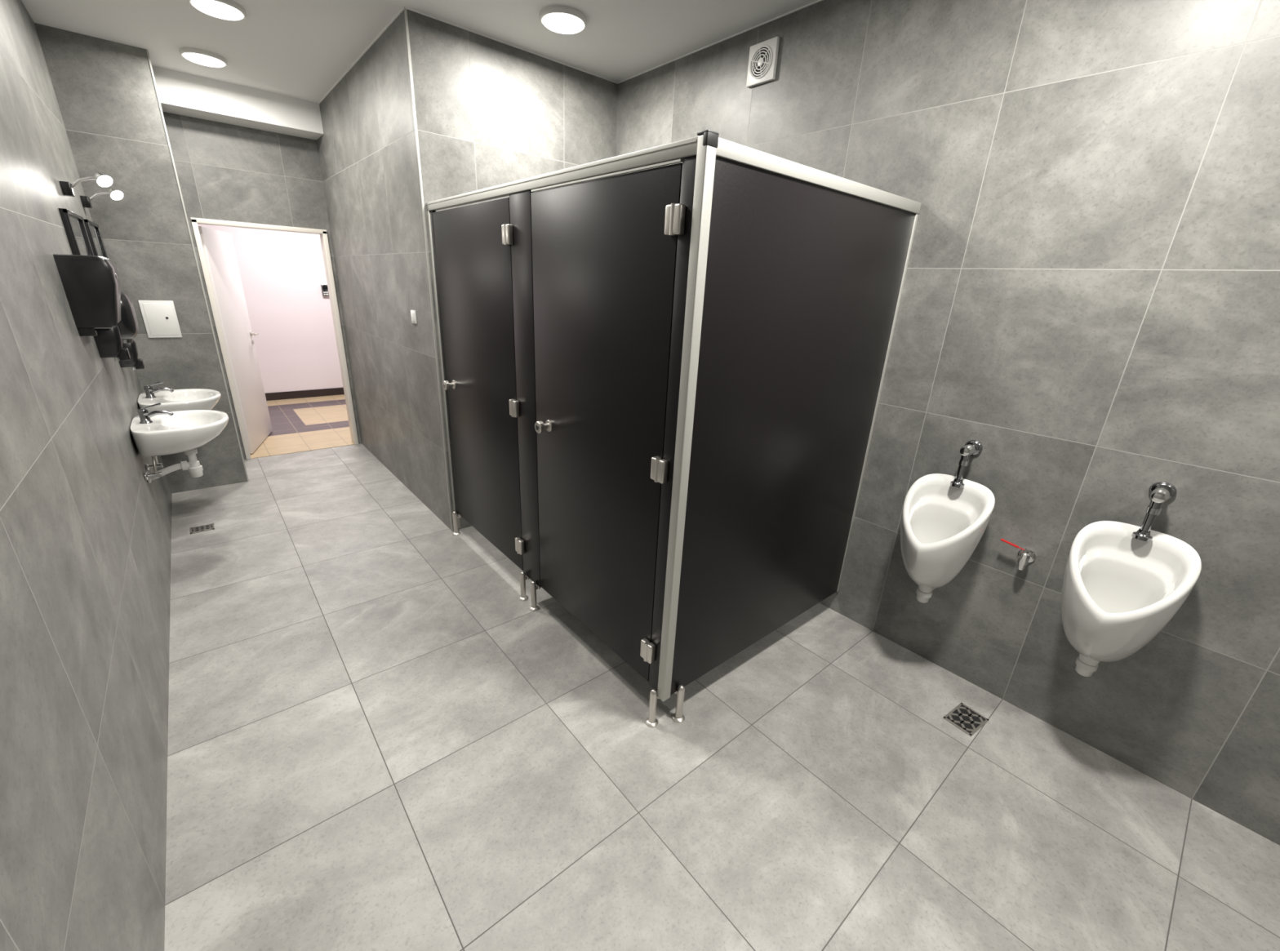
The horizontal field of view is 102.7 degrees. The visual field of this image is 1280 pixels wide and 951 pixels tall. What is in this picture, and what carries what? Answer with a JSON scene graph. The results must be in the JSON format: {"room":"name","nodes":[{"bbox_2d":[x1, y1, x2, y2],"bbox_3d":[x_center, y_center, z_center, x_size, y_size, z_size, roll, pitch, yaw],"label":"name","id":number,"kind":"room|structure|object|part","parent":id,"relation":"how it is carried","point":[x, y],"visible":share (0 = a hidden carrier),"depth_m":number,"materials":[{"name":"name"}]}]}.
{"room":"public restroom","nodes":[
{"label":"public restroom","id":0,"kind":"room"},
{"bbox_2d":[0,0,172,950],"bbox_3d":[-1.567,-0.299,1.180,0.120,2.900,7.500,-14,26,-38],"label":"wall","id":1,"kind":"structure","parent":0,"point":[86,538],"depth_m":1.36,"materials":[{"name":"tile"}]},
{"bbox_2d":[58,208,93,255],"bbox_3d":[-2.791,-0.998,2.605,0.026,0.610,0.560,-14,26,-38],"label":"wall mirror","id":2,"kind":"object","parent":1,"relation":"attached to","point":[73,224],"visible":0.46,"depth_m":2.48,"materials":[{"name":"black mirror"}]},
{"bbox_2d":[58,173,112,196],"bbox_3d":[-2.749,-1.448,2.546,0.195,0.119,0.072,-11,24,-33],"label":"lamp","id":3,"kind":"object","parent":1,"relation":"attached to","point":[103,180],"visible":1,"depth_m":2.54,"materials":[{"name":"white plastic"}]},
{"bbox_2d":[53,253,120,336],"bbox_3d":[-2.298,-0.764,2.168,0.154,0.310,0.270,-14,26,-38],"label":"paper towel dispenser","id":4,"kind":"object","parent":1,"relation":"attached to","point":[91,283],"visible":1,"depth_m":2.07,"materials":[{"name":"black plastic"}]},
{"bbox_2d":[83,218,107,257],"bbox_3d":[-3.286,-1.223,3.150,0.026,0.610,0.560,-14,26,-38],"label":"wall mirror","id":5,"kind":"object","parent":1,"relation":"attached to","point":[94,233],"visible":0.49,"depth_m":3.08,"materials":[{"name":"black mirror"}]},
{"bbox_2d":[80,188,123,208],"bbox_3d":[-3.231,-1.668,3.077,0.195,0.119,0.072,-11,24,-33],"label":"lamp","id":6,"kind":"object","parent":1,"relation":"attached to","point":[115,194],"visible":1,"depth_m":3.07,"materials":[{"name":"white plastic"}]},
{"bbox_2d":[93,324,130,360],"bbox_3d":[-2.532,-0.645,2.450,0.098,0.190,0.090,-14,26,-38],"label":"soap dispenser","id":7,"kind":"object","parent":1,"relation":"attached to","point":[108,343],"visible":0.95,"depth_m":2.42,"materials":[{"name":"black plastic"}]},
{"bbox_2d":[117,289,137,342],"bbox_3d":[-2.623,-0.799,2.557,0.149,0.263,0.250,-14,26,-38],"label":"dryer","id":8,"kind":"object","parent":1,"relation":"attached to","point":[128,324],"visible":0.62,"depth_m":2.52,"materials":[{"name":"black plastic"}]},
{"bbox_2d":[118,337,144,369],"bbox_3d":[-2.969,-0.710,2.973,0.098,0.190,0.090,-14,26,-38],"label":"soap dispenser","id":9,"kind":"object","parent":1,"relation":"attached to","point":[134,362],"visible":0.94,"depth_m":2.96,"materials":[{"name":"black plastic"}]},
{"bbox_2d":[137,300,182,337],"bbox_3d":[-3.365,-1.097,3.594,0.180,0.249,0.018,-14,26,-38],"label":"access panel","id":10,"kind":"object","parent":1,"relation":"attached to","point":[160,318],"visible":1,"depth_m":3.59,"materials":[{"name":"white plastic"}]},
{"bbox_2d":[130,403,228,483],"bbox_3d":[-2.626,-0.207,2.970,0.420,0.451,0.504,-14,26,-38],"label":"basin","id":11,"kind":"object","parent":1,"relation":"attached to","point":[155,433],"visible":1,"depth_m":2.84,"materials":[{"name":"white ceramic"}]},
{"bbox_2d":[137,381,221,412],"bbox_3d":[-3.107,-0.426,3.501,0.420,0.451,0.504,-14,26,-38],"label":"basin","id":12,"kind":"object","parent":1,"relation":"attached to","point":[185,399],"visible":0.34,"depth_m":3.38,"materials":[{"name":"white ceramic"}]},
{"bbox_2d":[162,111,361,459],"bbox_3d":[-3.406,-1.566,4.368,1.710,2.900,0.120,-14,26,-38],"label":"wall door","id":13,"kind":"structure","parent":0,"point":[225,171],"depth_m":4.15,"materials":[{"name":"grey tile"}]},
{"bbox_2d":[197,223,343,393],"bbox_3d":[-4.727,-2.327,6.540,3.500,2.700,0.100,-14,26,-38],"label":"wall","id":14,"kind":"structure","parent":0,"point":[282,273],"depth_m":6.67,"materials":[{"name":"paint"}]},
{"bbox_2d":[265,387,344,400],"bbox_3d":[-4.751,-1.092,6.951,3.500,0.100,0.012,-14,26,-38],"label":"baseboard","id":15,"kind":"structure","parent":14,"relation":"attached to","point":[334,391],"depth_m":7.04,"materials":[{"name":"brown wood"}]},
{"bbox_2d":[320,284,328,295],"bbox_3d":[-4.211,-2.477,6.844,0.080,0.140,0.045,-14,26,-38],"label":"intercom","id":16,"kind":"object","parent":14,"relation":"attached to","point":[324,288],"visible":0.85,"depth_m":6.83,"materials":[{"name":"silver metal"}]},
{"bbox_2d":[21,0,817,102],"bbox_3d":[-0.417,-2.000,1.604,3.047,0.100,7.620,-14,26,-38],"label":"ceiling","id":17,"kind":"structure","parent":0,"point":[300,49],"depth_m":2.79,"materials":[{"name":"paint"}]},
{"bbox_2d":[178,47,227,66],"bbox_3d":[-2.777,-2.654,3.260,0.236,0.038,0.236,-14,26,-38],"label":"ceiling lamp","id":18,"kind":"object","parent":17,"relation":"attached to","point":[200,56],"depth_m":3.21,"materials":[{"name":"white plastic"}]},
{"bbox_2d":[187,0,246,20],"bbox_3d":[-2.154,-2.383,2.610,0.236,0.038,0.236,-14,26,-38],"label":"ceiling lamp","id":19,"kind":"object","parent":17,"relation":"attached to","point":[230,10],"depth_m":2.59,"materials":[{"name":"white plastic"}]},
{"bbox_2d":[151,65,323,140],"bbox_3d":[-3.031,-2.812,3.903,0.996,0.210,0.290,-14,26,-38],"label":"ceiling bulkhead","id":20,"kind":"object","parent":17,"relation":"attached to","point":[180,93],"depth_m":3.80,"materials":[{"name":"white paint"}]},
{"bbox_2d":[539,5,586,34],"bbox_3d":[-0.387,-2.285,2.580,0.236,0.038,0.236,-14,26,-38],"label":"ceiling lamp","id":21,"kind":"object","parent":17,"relation":"attached to","point":[565,20],"depth_m":2.53,"materials":[{"name":"white plastic"}]},
{"bbox_2d":[429,17,617,526],"bbox_3d":[-0.717,-1.128,3.538,1.217,2.900,0.120,-14,26,-38],"label":"wall","id":22,"kind":"structure","parent":0,"point":[506,113],"depth_m":3.00,"materials":[{"name":"grey tile"}]},
{"bbox_2d":[164,394,1279,950],"bbox_3d":[-1.541,0.468,3.441,3.500,0.100,10.220,-14,26,-38],"label":"floor","id":23,"kind":"structure","parent":0,"point":[375,744],"depth_m":1.81,"materials":[{"name":"tile"}]},
{"bbox_2d":[34,22,247,493],"bbox_3d":[-3.542,-1.360,3.791,0.474,2.900,0.643,-14,26,-38],"label":"wall column","id":24,"kind":"structure","parent":23,"relation":"on","point":[104,90],"depth_m":3.38,"materials":[{"name":"grey tile"}]},
{"bbox_2d":[190,523,214,533],"bbox_3d":[-2.920,0.354,3.414,0.124,0.005,0.100,-14,26,-38],"label":"floor drain","id":25,"kind":"object","parent":23,"relation":"on","point":[209,526],"visible":1,"depth_m":3.41,"materials":[{"name":"silver metal"}]},
{"bbox_2d":[452,511,684,728],"bbox_3d":[-0.550,0.619,2.777,0.154,0.168,2.145,-14,26,-38],"label":"support legs","id":26,"kind":"object","parent":23,"relation":"on","point":[651,722],"visible":0.88,"depth_m":2.08,"materials":[{"name":"metal"}]},
{"bbox_2d":[316,8,921,701],"bbox_3d":[-0.821,-1.143,3.565,1.337,2.900,4.586,-14,26,-38],"label":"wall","id":27,"kind":"structure","parent":23,"relation":"on","point":[797,272],"depth_m":2.12,"materials":[{"name":"laminate"}]},
{"bbox_2d":[146,48,248,481],"bbox_3d":[-3.156,-1.311,3.709,0.009,2.900,0.009,-14,26,-38],"label":"trim","id":28,"kind":"structure","parent":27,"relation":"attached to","point":[147,51],"depth_m":3.60,"materials":[{"name":"metal"}]},
{"bbox_2d":[198,226,272,453],"bbox_3d":[-3.751,-1.254,4.844,0.106,1.937,0.840,-6,22,-22],"label":"leaf","id":29,"kind":"object","parent":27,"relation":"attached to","point":[218,246],"depth_m":4.75,"materials":[{"name":"white paint"}]},
{"bbox_3d":[-3.853,-1.376,5.114,0.064,0.125,0.145,-6,22,-23],"label":"handle","id":30,"kind":"part","parent":29,"relation":"part of","materials":[{"name":"silver metal"}]},
{"bbox_2d":[190,217,358,459],"bbox_3d":[-3.241,-1.187,4.671,0.930,1.995,0.144,-14,26,-38],"label":"frame","id":31,"kind":"object","parent":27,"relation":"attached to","point":[323,234],"visible":0.91,"depth_m":4.55,"materials":[{"name":"beige paint"}]},
{"bbox_2d":[250,441,355,458],"bbox_3d":[-3.288,-0.255,5.017,0.910,0.005,0.120,-14,26,-38],"label":"sill","id":32,"kind":"structure","parent":27,"relation":"attached to","point":[347,443],"depth_m":4.99,"materials":[{"name":"tile"}]},
{"bbox_2d":[410,310,417,324],"bbox_3d":[-1.461,-1.023,3.300,0.014,0.080,0.080,-14,26,-38],"label":"light switch","id":33,"kind":"object","parent":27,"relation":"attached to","point":[413,313],"visible":1,"depth_m":3.28,"materials":[{"name":"white plastic"}]},
{"bbox_2d":[404,6,453,531],"bbox_3d":[-1.236,-0.973,3.050,0.010,2.900,0.010,-14,26,-38],"label":"trim","id":34,"kind":"structure","parent":27,"relation":"attached to","point":[405,9],"depth_m":2.92,"materials":[{"name":"metal"}]},
{"bbox_2d":[429,209,458,514],"bbox_3d":[-1.197,-0.612,3.168,0.018,1.855,0.046,-14,26,-38],"label":"pilaster","id":35,"kind":"object","parent":27,"relation":"attached to","point":[432,211],"visible":0.47,"depth_m":3.10,"materials":[{"name":"laminate"}]},
{"bbox_2d":[432,197,523,570],"bbox_3d":[-0.889,-0.467,2.826,0.018,1.827,0.912,-14,26,-38],"label":"door","id":36,"kind":"structure","parent":27,"relation":"in","point":[475,279],"depth_m":2.74,"materials":[{"name":"laminate"}]},
{"bbox_2d":[509,189,540,587],"bbox_3d":[-0.534,-0.308,2.434,0.018,1.855,0.182,-14,26,-38],"label":"pilaster","id":37,"kind":"object","parent":27,"relation":"attached to","point":[520,203],"visible":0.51,"depth_m":2.36,"materials":[{"name":"laminate"}]},
{"bbox_2d":[501,203,685,663],"bbox_3d":[-0.274,-0.180,2.112,0.029,1.602,1.116,-14,26,-38],"label":"door hinges","id":38,"kind":"object","parent":37,"relation":"attached to","point":[674,222],"visible":1,"depth_m":1.74,"materials":[{"name":"metal"}]},
{"bbox_2d":[442,162,682,681],"bbox_3d":[-0.532,-0.295,2.408,0.112,1.827,1.867,-14,26,-38],"label":"door","id":39,"kind":"structure","parent":27,"relation":"in","point":[604,261],"depth_m":1.95,"materials":[{"name":"laminate"}]},
{"bbox_3d":[-0.762,-0.382,2.667,0.112,0.054,1.154,-14,26,-38],"label":"door knobs","id":40,"kind":"part","parent":39,"relation":"part of","materials":[{"name":"silver metal"}]},
{"bbox_2d":[531,159,682,191],"bbox_3d":[-0.156,-1.008,1.736,0.010,0.006,0.850,-14,26,-38],"label":"seal","id":41,"kind":"object","parent":39,"relation":"attached to","point":[677,161],"visible":1,"depth_m":1.66,"materials":[{"name":"metal"}]},
{"bbox_2d":[318,0,822,103],"bbox_3d":[0.234,-2.047,1.970,1.343,0.006,7.090,-14,26,-38],"label":"trim","id":42,"kind":"structure","parent":27,"relation":"attached to","point":[817,1],"depth_m":2.84,"materials":[{"name":"paint"}]},
{"bbox_2d":[648,155,696,690],"bbox_3d":[0.105,-0.017,1.730,0.018,1.855,0.066,-14,26,-38],"label":"pilaster","id":43,"kind":"object","parent":27,"relation":"attached to","point":[688,171],"visible":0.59,"depth_m":1.64,"materials":[{"name":"laminate"}]},
{"bbox_3d":[0.633,-0.123,2.101,1.271,1.875,0.018,-14,26,-38],"label":"panel","id":44,"kind":"part","parent":27,"relation":"part of","materials":[{"name":"laminate"}]},
{"bbox_2d":[942,702,988,736],"bbox_3d":[1.376,1.028,2.161,0.156,0.005,0.112,-11,24,-33],"label":"floor drain","id":45,"kind":"object","parent":23,"relation":"on","point":[962,717],"visible":1,"depth_m":2.16,"materials":[{"name":"silver metal"}]},
{"bbox_2d":[615,0,1279,845],"bbox_3d":[1.418,-0.514,2.159,0.120,2.900,5.177,-14,26,-38],"label":"wall","id":46,"kind":"structure","parent":0,"point":[1090,299],"depth_m":1.88,"materials":[{"name":"tile"}]},
{"bbox_2d":[746,35,779,88],"bbox_3d":[0.610,-2.067,2.562,0.031,0.173,0.170,-14,26,-38],"label":"ventilation fan","id":47,"kind":"object","parent":46,"relation":"attached to","point":[763,55],"visible":1,"depth_m":2.55,"materials":[{"name":"white plastic"}]},
{"bbox_2d":[900,440,995,603],"bbox_3d":[1.287,0.230,2.207,0.317,0.752,0.318,3,20,-1],"label":"urinal","id":48,"kind":"object","parent":46,"relation":"attached to","point":[944,517],"visible":1,"depth_m":2.17,"materials":[{"name":"white ceramic"}]},
{"bbox_2d":[1000,538,1035,570],"bbox_3d":[1.549,0.325,2.110,0.058,0.098,0.124,-14,26,-38],"label":"water valve","id":49,"kind":"object","parent":46,"relation":"attached to","point":[1025,555],"visible":1,"depth_m":2.08,"materials":[{"name":"silver metal"}]},
{"bbox_2d":[1061,481,1201,676],"bbox_3d":[1.666,0.403,1.789,0.317,0.752,0.318,3,20,-1],"label":"urinal","id":50,"kind":"object","parent":46,"relation":"attached to","point":[1123,583],"visible":1,"depth_m":1.76,"materials":[{"name":"white ceramic"}]}
]}

